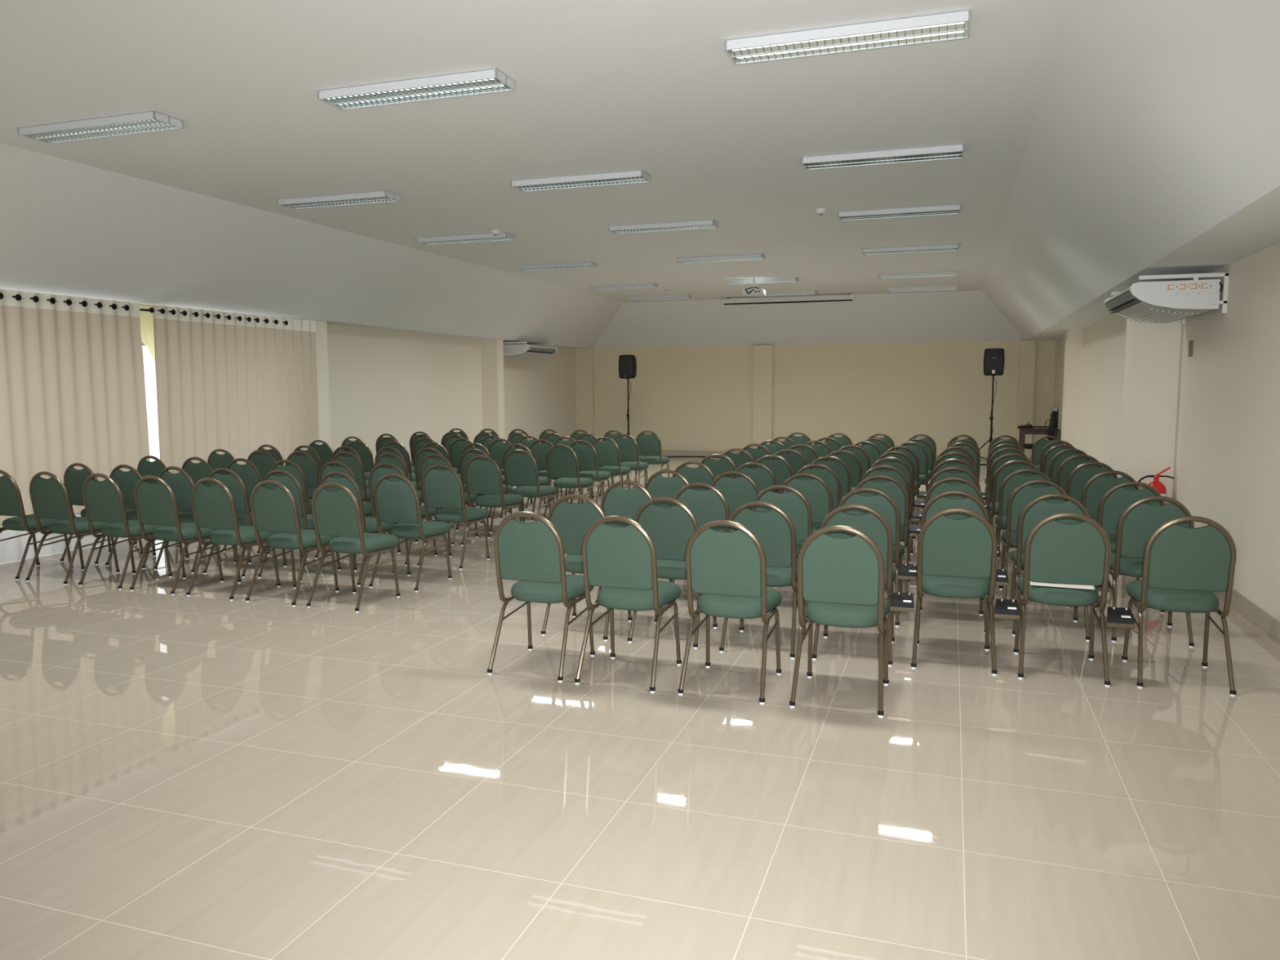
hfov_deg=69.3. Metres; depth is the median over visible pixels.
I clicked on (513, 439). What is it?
banquet chair
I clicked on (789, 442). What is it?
banquet chair
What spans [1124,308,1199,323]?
grille
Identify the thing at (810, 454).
banquet chair
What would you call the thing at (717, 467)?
banquet chair
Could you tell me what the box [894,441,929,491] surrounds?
banquet chair
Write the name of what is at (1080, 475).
banquet chair
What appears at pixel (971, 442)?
banquet chair
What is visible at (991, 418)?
speaker stand
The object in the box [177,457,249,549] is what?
banquet chair
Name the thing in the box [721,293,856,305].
projection screen
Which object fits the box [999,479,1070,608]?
banquet chair
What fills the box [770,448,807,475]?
banquet chair
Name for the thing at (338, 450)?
banquet chair
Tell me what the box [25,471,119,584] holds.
banquet chair
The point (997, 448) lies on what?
banquet chair
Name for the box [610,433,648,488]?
banquet chair
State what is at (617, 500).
banquet chair
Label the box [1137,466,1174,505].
fire extinguisher
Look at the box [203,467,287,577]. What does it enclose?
banquet chair
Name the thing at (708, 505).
banquet chair
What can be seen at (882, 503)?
banquet chair
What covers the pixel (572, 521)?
banquet chair
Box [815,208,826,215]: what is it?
smoke detector
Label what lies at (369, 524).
banquet chair
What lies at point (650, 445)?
banquet chair
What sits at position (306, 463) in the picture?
banquet chair
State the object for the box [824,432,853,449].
banquet chair
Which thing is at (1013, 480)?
banquet chair
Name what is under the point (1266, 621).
baseboard
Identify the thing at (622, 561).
banquet chair
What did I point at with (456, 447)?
banquet chair
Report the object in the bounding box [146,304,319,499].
curtain
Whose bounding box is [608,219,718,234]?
ceiling light
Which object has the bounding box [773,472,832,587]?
banquet chair
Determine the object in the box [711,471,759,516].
banquet chair
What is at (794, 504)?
banquet chair
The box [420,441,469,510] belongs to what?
banquet chair
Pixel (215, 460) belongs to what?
banquet chair
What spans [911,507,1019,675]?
banquet chair
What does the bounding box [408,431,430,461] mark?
banquet chair
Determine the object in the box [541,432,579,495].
banquet chair
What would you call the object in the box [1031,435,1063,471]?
banquet chair
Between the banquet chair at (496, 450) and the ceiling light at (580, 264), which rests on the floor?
the banquet chair at (496, 450)
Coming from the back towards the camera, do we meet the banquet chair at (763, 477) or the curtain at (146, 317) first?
the curtain at (146, 317)
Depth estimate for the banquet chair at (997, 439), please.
12.45 m
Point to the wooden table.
(1023, 432)
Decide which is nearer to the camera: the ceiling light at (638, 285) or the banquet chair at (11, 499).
the banquet chair at (11, 499)
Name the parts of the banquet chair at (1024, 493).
leg, leg, seat, frame, backrest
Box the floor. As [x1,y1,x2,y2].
[0,455,1279,959]
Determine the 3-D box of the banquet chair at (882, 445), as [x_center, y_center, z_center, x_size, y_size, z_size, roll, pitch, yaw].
[3.069,-0.114,12.104,0.447,0.896,0.578,2,6,18]
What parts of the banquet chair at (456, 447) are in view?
backrest, frame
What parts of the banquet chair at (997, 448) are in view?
backrest, frame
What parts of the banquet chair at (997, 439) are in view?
backrest, frame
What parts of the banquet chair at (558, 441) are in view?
backrest, frame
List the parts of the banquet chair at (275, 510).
leg, backrest, frame, leg, seat, leg, leg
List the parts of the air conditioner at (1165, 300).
panel, panel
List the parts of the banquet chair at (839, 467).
backrest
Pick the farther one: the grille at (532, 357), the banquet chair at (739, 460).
the grille at (532, 357)
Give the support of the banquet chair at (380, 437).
on the floor
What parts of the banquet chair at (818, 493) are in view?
backrest, frame, seat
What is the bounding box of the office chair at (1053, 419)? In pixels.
[1022,410,1057,465]
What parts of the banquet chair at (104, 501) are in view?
leg, backrest, frame, leg, seat, leg, leg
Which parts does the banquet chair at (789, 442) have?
backrest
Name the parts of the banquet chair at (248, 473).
backrest, frame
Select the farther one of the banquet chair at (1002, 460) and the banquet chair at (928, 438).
the banquet chair at (928, 438)
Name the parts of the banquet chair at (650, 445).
backrest, frame, seat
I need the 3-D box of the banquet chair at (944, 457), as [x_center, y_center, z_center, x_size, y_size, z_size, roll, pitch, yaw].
[3.283,0.142,9.544,0.554,0.896,0.578,2,6,18]
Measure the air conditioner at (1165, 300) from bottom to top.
0.302 m
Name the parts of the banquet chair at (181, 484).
leg, frame, backrest, seat, leg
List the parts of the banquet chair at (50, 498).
leg, backrest, frame, leg, seat, leg, leg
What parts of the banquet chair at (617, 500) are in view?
backrest, frame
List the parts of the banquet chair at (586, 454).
backrest, frame, seat, leg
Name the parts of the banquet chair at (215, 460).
backrest, frame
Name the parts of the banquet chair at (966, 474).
frame, backrest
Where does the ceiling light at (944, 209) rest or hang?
attached to the ceiling
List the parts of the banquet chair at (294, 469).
backrest, frame, seat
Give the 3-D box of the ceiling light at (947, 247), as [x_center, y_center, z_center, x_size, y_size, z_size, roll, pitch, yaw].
[3.521,-3.003,12.078,1.210,0.052,0.240,2,6,18]
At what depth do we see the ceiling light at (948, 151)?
7.17 m
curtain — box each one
[0,288,150,564]
[139,304,155,370]
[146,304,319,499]
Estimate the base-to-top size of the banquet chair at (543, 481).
0.896 m
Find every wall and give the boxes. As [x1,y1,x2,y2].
[307,320,576,463]
[575,340,1056,457]
[1053,242,1279,621]
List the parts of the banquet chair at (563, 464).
leg, backrest, frame, seat, leg, leg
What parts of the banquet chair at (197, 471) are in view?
backrest, frame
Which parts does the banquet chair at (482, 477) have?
leg, backrest, frame, leg, seat, leg, leg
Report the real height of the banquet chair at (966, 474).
0.896 m
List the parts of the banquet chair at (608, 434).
backrest, frame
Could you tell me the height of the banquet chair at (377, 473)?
0.896 m
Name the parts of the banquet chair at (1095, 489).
backrest, frame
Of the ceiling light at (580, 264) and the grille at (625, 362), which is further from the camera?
the grille at (625, 362)
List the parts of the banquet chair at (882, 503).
frame, backrest, seat, leg, leg, plate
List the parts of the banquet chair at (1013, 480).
leg, seat, frame, backrest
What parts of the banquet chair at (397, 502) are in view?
leg, backrest, frame, leg, seat, leg, leg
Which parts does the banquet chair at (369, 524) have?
backrest, frame, leg, leg, seat, leg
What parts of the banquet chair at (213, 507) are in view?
leg, backrest, frame, leg, seat, leg, leg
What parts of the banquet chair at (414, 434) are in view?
backrest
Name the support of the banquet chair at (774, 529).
on the floor
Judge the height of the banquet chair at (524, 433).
0.896 m
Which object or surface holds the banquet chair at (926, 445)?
on the floor
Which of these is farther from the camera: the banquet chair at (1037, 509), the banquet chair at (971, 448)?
the banquet chair at (971, 448)
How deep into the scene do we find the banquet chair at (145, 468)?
9.13 m
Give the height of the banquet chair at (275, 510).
0.896 m
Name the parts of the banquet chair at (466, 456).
backrest, frame, leg, seat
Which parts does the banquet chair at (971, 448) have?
backrest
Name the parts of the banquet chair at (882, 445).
backrest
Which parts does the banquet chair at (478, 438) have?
backrest, frame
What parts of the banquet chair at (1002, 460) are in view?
backrest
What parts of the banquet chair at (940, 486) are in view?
backrest, frame, plate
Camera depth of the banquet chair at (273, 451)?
10.83 m
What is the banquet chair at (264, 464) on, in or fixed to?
on the floor
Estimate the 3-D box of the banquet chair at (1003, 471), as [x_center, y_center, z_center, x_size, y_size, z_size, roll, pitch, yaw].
[3.498,0.245,8.509,0.554,0.896,0.578,2,6,18]
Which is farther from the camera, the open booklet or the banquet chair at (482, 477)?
the banquet chair at (482, 477)
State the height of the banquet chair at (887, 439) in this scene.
0.896 m
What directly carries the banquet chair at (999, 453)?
on the floor
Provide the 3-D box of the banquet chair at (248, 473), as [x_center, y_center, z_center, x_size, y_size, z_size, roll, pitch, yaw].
[-3.687,0.217,9.003,0.447,0.896,0.578,2,6,21]
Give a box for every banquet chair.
[0,470,73,579]
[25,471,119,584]
[60,462,142,564]
[78,473,172,589]
[105,464,189,568]
[129,475,223,595]
[133,455,168,546]
[153,466,235,573]
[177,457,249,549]
[186,477,280,600]
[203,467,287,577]
[207,448,236,475]
[222,457,262,554]
[245,480,339,606]
[247,449,276,480]
[255,444,284,466]
[257,469,341,581]
[267,459,312,555]
[284,450,319,499]
[293,444,322,488]
[306,482,399,612]
[307,440,333,466]
[313,471,395,586]
[315,461,387,558]
[330,451,370,502]
[331,445,368,502]
[341,435,366,502]
[345,440,373,479]
[364,462,437,565]
[368,473,452,591]
[373,453,430,540]
[374,446,420,490]
[375,433,413,466]
[376,436,414,472]
[383,441,416,480]
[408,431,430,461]
[410,434,431,466]
[413,437,457,472]
[413,447,466,521]
[414,453,478,545]
[417,464,489,569]
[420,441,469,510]
[440,431,460,445]
[443,434,466,470]
[448,428,468,439]
[449,438,476,506]
[456,448,512,532]
[460,454,523,545]
[461,442,510,518]
[473,431,495,448]
[477,435,504,497]
[479,428,499,438]
[487,511,595,681]
[488,438,532,508]
[499,443,551,519]
[503,448,556,522]
[507,428,530,439]
[507,432,528,448]
[516,435,557,502]
[524,439,572,508]
[538,429,559,483]
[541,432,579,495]
[541,493,631,640]
[543,444,592,517]
[550,435,593,502]
[566,440,610,503]
[569,429,604,488]
[573,433,613,497]
[574,515,681,693]
[589,436,631,497]
[595,480,671,602]
[600,430,636,488]
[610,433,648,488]
[627,497,717,648]
[632,430,670,488]
[644,469,692,506]
[667,482,729,608]
[672,461,715,491]
[677,520,782,703]
[698,453,737,478]
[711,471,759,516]
[719,501,806,658]
[720,448,755,468]
[731,462,777,493]
[739,443,771,462]
[751,484,812,559]
[752,454,793,493]
[756,440,786,454]
[768,436,797,448]
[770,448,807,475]
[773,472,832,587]
[785,431,812,448]
[785,444,818,465]
[789,524,890,716]
[796,463,841,510]
[800,440,831,461]
[808,455,851,500]
[812,503,914,666]
[813,437,841,452]
[823,449,862,491]
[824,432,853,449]
[835,444,870,476]
[837,487,916,626]
[848,440,881,467]
[854,475,910,592]
[860,437,889,454]
[860,464,920,564]
[867,433,894,449]
[870,457,922,554]
[875,450,924,539]
[884,445,927,524]
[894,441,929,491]
[904,438,933,479]
[907,434,936,470]
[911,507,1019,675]
[920,490,1008,633]
[922,476,1000,601]
[927,466,994,529]
[930,458,977,479]
[933,451,987,511]
[936,446,986,501]
[946,434,978,448]
[947,439,980,466]
[949,442,980,481]
[984,443,1023,502]
[985,447,1026,506]
[986,435,1020,469]
[987,440,1023,455]
[987,453,1031,517]
[988,459,1039,528]
[995,468,1051,568]
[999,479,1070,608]
[1010,493,1111,640]
[1013,511,1134,686]
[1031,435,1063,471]
[1039,440,1074,471]
[1042,444,1079,477]
[1048,448,1089,483]
[1056,454,1102,492]
[1066,461,1117,503]
[1081,470,1139,580]
[1095,481,1164,613]
[1099,495,1194,647]
[1121,515,1236,696]
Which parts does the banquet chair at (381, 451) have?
backrest, frame, seat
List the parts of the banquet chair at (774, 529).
leg, leg, backrest, frame, seat, leg, leg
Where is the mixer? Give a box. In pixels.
[1017,421,1032,428]
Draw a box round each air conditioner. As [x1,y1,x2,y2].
[502,342,556,359]
[1103,272,1229,324]
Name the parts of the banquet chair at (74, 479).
leg, backrest, frame, leg, seat, leg, leg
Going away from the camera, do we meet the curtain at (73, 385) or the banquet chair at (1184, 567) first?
the banquet chair at (1184, 567)
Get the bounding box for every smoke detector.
[490,230,500,235]
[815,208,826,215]
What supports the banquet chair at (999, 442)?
on the floor
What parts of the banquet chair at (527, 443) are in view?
backrest, frame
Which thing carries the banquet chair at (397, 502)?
on the floor
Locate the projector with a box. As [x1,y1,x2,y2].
[742,277,765,296]
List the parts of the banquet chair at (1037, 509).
leg, leg, seat, frame, backrest, leg, leg, plate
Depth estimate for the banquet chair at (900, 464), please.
8.63 m
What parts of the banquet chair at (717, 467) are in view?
backrest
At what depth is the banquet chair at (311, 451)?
10.66 m
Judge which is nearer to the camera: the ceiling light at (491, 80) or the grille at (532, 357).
the ceiling light at (491, 80)
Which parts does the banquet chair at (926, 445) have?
backrest, seat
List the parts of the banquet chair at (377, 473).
backrest, frame, leg, seat, leg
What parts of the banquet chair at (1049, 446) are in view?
backrest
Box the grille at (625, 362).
[618,355,632,377]
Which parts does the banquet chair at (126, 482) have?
leg, backrest, frame, leg, leg, seat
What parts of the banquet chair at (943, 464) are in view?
backrest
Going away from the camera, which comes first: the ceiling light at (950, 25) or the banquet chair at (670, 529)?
the ceiling light at (950, 25)
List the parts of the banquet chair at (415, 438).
backrest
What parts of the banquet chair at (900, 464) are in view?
frame, backrest, leg, plate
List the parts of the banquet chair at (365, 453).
backrest, seat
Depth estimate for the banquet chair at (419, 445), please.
12.31 m
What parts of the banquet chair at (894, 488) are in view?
backrest, frame, seat, leg, leg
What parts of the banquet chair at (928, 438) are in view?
backrest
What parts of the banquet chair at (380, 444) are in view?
backrest, frame, seat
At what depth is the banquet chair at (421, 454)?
10.24 m
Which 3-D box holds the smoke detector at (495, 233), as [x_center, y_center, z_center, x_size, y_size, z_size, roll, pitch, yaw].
[-1.664,-2.846,10.682,0.110,0.056,0.110,2,6,18]
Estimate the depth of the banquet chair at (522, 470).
9.92 m
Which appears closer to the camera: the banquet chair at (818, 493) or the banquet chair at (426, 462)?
the banquet chair at (818, 493)
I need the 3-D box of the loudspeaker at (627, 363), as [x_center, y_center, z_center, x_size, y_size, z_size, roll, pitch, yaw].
[-0.248,-2.367,19.458,0.342,0.510,0.313,2,6,18]
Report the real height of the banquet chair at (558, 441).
0.896 m
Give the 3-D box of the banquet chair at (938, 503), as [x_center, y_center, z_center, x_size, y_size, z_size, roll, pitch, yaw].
[2.119,0.490,6.110,0.554,0.896,0.578,2,6,17]
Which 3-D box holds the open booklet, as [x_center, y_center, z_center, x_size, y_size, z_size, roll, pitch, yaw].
[2.315,0.555,5.089,0.316,0.024,0.217,2,6,22]
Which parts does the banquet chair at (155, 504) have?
leg, backrest, frame, leg, seat, leg, leg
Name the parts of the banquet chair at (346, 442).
frame, backrest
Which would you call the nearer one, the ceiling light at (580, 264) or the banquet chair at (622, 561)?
the banquet chair at (622, 561)
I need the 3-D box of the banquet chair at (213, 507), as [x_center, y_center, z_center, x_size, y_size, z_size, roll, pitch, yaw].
[-3.104,0.406,7.108,0.447,0.896,0.578,2,6,21]
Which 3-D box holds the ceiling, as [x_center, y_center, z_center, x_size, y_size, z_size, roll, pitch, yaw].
[-0.327,-2.251,8.945,10.690,0.900,23.500,2,6,18]
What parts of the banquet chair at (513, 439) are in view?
backrest, frame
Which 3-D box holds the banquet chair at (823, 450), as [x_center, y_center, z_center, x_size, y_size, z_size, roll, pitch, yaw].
[2.228,-0.061,11.599,0.447,0.896,0.578,2,6,19]
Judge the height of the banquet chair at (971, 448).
0.896 m
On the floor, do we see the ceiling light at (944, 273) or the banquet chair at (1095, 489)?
the banquet chair at (1095, 489)
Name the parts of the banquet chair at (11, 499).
backrest, frame, leg, seat, leg, leg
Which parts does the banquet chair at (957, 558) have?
leg, leg, seat, backrest, frame, leg, leg, plate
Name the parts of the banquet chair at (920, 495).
backrest, frame, leg, plate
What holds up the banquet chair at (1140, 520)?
on the floor
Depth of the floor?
3.71 m
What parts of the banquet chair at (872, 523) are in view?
leg, leg, frame, backrest, leg, seat, leg, plate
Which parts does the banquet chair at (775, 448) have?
backrest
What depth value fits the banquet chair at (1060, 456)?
9.80 m
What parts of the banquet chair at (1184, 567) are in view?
leg, leg, seat, frame, backrest, leg, leg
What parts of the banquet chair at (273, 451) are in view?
backrest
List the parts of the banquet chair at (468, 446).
backrest, frame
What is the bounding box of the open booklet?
[1030,581,1094,589]
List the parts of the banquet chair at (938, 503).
backrest, frame, leg, leg, plate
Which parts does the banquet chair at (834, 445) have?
backrest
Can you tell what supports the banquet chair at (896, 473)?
on the floor
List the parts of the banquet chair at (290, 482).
leg, backrest, frame, leg, seat, leg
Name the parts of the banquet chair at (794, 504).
backrest, seat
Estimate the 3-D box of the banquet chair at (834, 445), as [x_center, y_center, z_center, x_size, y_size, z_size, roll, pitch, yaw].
[2.501,-0.131,12.290,0.447,0.896,0.578,2,6,18]
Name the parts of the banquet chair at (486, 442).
backrest, frame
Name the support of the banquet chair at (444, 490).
on the floor
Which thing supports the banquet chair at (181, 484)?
on the floor
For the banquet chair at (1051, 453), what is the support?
on the floor
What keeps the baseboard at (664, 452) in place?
attached to the wall at (719, 398)
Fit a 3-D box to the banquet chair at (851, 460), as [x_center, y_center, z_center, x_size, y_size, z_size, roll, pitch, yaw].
[2.174,0.110,9.893,0.447,0.896,0.578,2,6,19]
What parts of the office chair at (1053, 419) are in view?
seat, backrest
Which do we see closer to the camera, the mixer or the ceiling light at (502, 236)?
the ceiling light at (502, 236)
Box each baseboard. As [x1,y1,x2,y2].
[661,449,1031,462]
[1215,587,1279,642]
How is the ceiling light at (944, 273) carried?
attached to the ceiling
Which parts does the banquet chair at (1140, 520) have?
leg, seat, frame, backrest, leg, leg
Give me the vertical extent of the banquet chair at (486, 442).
0.896 m
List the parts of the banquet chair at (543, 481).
backrest, frame, seat, leg, leg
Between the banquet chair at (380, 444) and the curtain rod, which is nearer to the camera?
the curtain rod
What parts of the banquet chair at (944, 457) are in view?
backrest, frame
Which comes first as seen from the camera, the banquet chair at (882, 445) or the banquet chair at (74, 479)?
the banquet chair at (74, 479)
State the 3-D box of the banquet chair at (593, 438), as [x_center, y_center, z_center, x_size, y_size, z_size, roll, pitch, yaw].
[-0.666,-0.240,13.471,0.447,0.896,0.578,2,6,21]
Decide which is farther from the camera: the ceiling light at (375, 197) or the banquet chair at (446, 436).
the banquet chair at (446, 436)
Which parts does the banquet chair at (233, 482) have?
leg, backrest, frame, seat, leg, leg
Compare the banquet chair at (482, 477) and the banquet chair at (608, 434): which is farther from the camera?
the banquet chair at (608, 434)
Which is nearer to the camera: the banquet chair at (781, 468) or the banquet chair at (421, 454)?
the banquet chair at (781, 468)
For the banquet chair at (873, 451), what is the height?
0.896 m
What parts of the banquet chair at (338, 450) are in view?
backrest, frame, seat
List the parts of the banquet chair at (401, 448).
backrest, seat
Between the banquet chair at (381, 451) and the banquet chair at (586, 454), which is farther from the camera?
the banquet chair at (586, 454)
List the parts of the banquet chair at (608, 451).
backrest, frame, seat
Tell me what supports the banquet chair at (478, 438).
on the floor
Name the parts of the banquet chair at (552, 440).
backrest, frame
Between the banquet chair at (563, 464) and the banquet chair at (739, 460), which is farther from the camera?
the banquet chair at (563, 464)
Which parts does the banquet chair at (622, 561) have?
leg, leg, backrest, frame, seat, leg, leg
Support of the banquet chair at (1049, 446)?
on the floor
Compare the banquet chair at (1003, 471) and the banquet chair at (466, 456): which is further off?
the banquet chair at (466, 456)
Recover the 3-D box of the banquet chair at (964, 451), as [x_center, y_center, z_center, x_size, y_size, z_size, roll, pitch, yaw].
[3.573,0.059,10.364,0.554,0.896,0.578,2,6,18]
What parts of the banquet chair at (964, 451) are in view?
frame, backrest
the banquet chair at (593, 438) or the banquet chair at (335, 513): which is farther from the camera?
the banquet chair at (593, 438)
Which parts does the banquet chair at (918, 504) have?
frame, backrest, plate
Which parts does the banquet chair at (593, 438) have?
backrest, frame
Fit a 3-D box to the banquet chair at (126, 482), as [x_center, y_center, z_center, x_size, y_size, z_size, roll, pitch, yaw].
[-4.403,0.289,8.307,0.447,0.896,0.578,2,6,20]
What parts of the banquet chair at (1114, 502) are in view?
seat, backrest, frame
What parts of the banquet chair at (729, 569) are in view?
leg, leg, backrest, frame, seat, leg, leg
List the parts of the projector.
bracket arm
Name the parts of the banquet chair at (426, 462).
backrest, frame, leg, seat, leg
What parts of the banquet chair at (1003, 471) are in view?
leg, seat, backrest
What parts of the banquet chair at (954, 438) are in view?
backrest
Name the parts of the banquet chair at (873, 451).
frame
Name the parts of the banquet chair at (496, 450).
backrest, frame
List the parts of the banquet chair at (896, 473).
frame, backrest, plate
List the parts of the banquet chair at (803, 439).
backrest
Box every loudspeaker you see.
[618,355,636,379]
[983,348,1004,376]
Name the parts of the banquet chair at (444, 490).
backrest, frame, leg, seat, leg, leg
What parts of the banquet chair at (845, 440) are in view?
backrest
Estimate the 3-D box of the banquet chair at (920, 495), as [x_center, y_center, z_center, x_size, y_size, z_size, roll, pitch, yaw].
[3.010,0.046,10.508,0.554,0.896,0.578,2,6,19]
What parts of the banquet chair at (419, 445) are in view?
backrest, frame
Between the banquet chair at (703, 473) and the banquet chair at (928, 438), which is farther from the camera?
the banquet chair at (928, 438)
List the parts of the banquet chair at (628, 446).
backrest, frame, seat, leg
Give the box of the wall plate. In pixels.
[1188,340,1193,356]
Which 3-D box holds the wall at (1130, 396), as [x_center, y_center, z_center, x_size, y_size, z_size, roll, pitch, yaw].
[4.471,-0.439,7.513,0.580,2.450,23.500,2,6,18]
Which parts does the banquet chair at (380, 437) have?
backrest, frame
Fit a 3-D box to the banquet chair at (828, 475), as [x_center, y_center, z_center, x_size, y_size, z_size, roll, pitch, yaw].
[1.584,0.282,8.199,0.447,0.896,0.578,2,6,17]
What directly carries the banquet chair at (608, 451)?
on the floor
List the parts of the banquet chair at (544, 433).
backrest, frame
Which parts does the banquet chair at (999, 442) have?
backrest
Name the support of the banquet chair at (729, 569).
on the floor
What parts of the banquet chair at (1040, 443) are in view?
backrest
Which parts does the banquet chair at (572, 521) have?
leg, leg, seat, backrest, frame, leg, leg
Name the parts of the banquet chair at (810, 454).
frame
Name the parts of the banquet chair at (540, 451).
backrest, frame, seat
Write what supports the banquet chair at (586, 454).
on the floor
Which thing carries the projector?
hanging from the ceiling
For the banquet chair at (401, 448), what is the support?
on the floor
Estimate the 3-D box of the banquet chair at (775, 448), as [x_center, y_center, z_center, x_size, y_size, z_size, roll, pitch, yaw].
[1.696,-0.074,11.748,0.447,0.896,0.578,2,6,18]
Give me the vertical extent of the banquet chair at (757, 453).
0.896 m
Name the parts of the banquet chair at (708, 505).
frame, backrest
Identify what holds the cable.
on the floor
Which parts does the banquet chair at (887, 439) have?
backrest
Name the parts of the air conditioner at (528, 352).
panel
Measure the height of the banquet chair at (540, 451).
0.896 m
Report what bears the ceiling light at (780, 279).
attached to the ceiling
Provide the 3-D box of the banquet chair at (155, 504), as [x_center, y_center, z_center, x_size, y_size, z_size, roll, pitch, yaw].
[-3.633,0.388,7.295,0.447,0.896,0.578,2,6,21]
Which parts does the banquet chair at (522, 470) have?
backrest, leg, frame, seat, leg, leg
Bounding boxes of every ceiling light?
[17,110,183,143]
[276,190,400,208]
[317,67,515,110]
[416,231,515,244]
[510,169,650,191]
[515,262,598,271]
[588,283,657,289]
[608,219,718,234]
[630,294,691,300]
[676,253,765,263]
[724,8,971,65]
[724,277,798,284]
[752,290,817,296]
[801,143,964,170]
[837,204,961,221]
[862,244,959,254]
[878,271,957,279]
[887,285,957,292]
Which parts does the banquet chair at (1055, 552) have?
leg, leg, seat, frame, backrest, leg, leg, plate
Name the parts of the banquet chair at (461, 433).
backrest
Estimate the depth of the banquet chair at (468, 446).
11.08 m
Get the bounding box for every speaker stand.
[625,379,645,456]
[979,377,996,459]
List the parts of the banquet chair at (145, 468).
backrest, frame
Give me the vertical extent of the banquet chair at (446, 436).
0.896 m
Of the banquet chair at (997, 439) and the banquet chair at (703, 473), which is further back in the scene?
the banquet chair at (997, 439)
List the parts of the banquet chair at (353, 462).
backrest, seat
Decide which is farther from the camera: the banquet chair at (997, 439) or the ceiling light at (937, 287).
the ceiling light at (937, 287)
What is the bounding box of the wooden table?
[1017,427,1059,453]
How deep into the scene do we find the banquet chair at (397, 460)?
9.38 m
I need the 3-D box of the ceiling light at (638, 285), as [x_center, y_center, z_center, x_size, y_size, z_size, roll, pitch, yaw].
[-0.297,-3.427,16.417,1.210,0.052,0.240,2,6,18]
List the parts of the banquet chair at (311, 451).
backrest, frame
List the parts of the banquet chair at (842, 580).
leg, leg, backrest, frame, seat, leg, leg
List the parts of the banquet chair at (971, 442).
backrest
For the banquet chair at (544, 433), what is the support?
on the floor
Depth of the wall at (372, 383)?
15.67 m
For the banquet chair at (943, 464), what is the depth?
8.46 m
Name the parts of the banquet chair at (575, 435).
backrest, frame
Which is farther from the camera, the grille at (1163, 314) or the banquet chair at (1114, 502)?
the grille at (1163, 314)
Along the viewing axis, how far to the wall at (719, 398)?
20.04 m
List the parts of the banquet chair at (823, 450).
frame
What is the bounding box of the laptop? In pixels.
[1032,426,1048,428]
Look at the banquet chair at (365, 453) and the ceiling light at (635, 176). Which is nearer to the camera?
the ceiling light at (635, 176)
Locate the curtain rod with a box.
[4,296,236,319]
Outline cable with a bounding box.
[639,456,986,465]
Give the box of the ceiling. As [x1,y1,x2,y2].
[0,0,1279,348]
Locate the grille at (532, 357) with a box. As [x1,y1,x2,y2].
[511,355,545,359]
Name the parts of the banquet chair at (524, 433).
backrest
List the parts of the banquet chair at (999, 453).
backrest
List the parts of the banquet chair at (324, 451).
frame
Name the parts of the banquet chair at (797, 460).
frame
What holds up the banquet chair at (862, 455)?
on the floor
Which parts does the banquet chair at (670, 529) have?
leg, backrest, frame, seat, leg, leg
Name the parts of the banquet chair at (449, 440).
backrest, frame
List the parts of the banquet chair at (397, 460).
backrest, frame, seat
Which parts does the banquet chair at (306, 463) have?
backrest, seat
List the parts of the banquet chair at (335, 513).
leg, backrest, frame, leg, seat, leg, leg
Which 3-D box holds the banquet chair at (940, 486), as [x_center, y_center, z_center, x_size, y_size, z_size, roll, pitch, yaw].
[2.415,0.402,6.979,0.554,0.896,0.578,2,6,19]
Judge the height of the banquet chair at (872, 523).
0.896 m
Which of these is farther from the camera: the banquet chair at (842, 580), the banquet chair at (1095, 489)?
the banquet chair at (1095, 489)
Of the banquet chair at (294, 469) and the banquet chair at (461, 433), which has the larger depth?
the banquet chair at (461, 433)
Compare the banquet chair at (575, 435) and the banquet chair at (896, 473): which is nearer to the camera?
the banquet chair at (896, 473)
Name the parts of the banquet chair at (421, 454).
backrest, frame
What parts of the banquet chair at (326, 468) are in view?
backrest, frame, seat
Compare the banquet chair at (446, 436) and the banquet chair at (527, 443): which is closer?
the banquet chair at (527, 443)
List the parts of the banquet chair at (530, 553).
leg, leg, backrest, frame, seat, leg, leg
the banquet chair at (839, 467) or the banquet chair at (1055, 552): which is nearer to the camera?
the banquet chair at (1055, 552)
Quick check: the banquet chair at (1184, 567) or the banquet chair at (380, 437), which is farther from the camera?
the banquet chair at (380, 437)
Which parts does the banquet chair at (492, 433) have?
backrest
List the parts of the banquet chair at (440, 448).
backrest, frame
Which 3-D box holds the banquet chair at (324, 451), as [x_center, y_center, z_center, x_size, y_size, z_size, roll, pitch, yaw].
[-3.995,-0.084,12.016,0.447,0.896,0.578,2,6,21]
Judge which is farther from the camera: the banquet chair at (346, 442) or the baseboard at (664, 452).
the baseboard at (664, 452)
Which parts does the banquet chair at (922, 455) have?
backrest, seat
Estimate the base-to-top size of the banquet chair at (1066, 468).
0.896 m

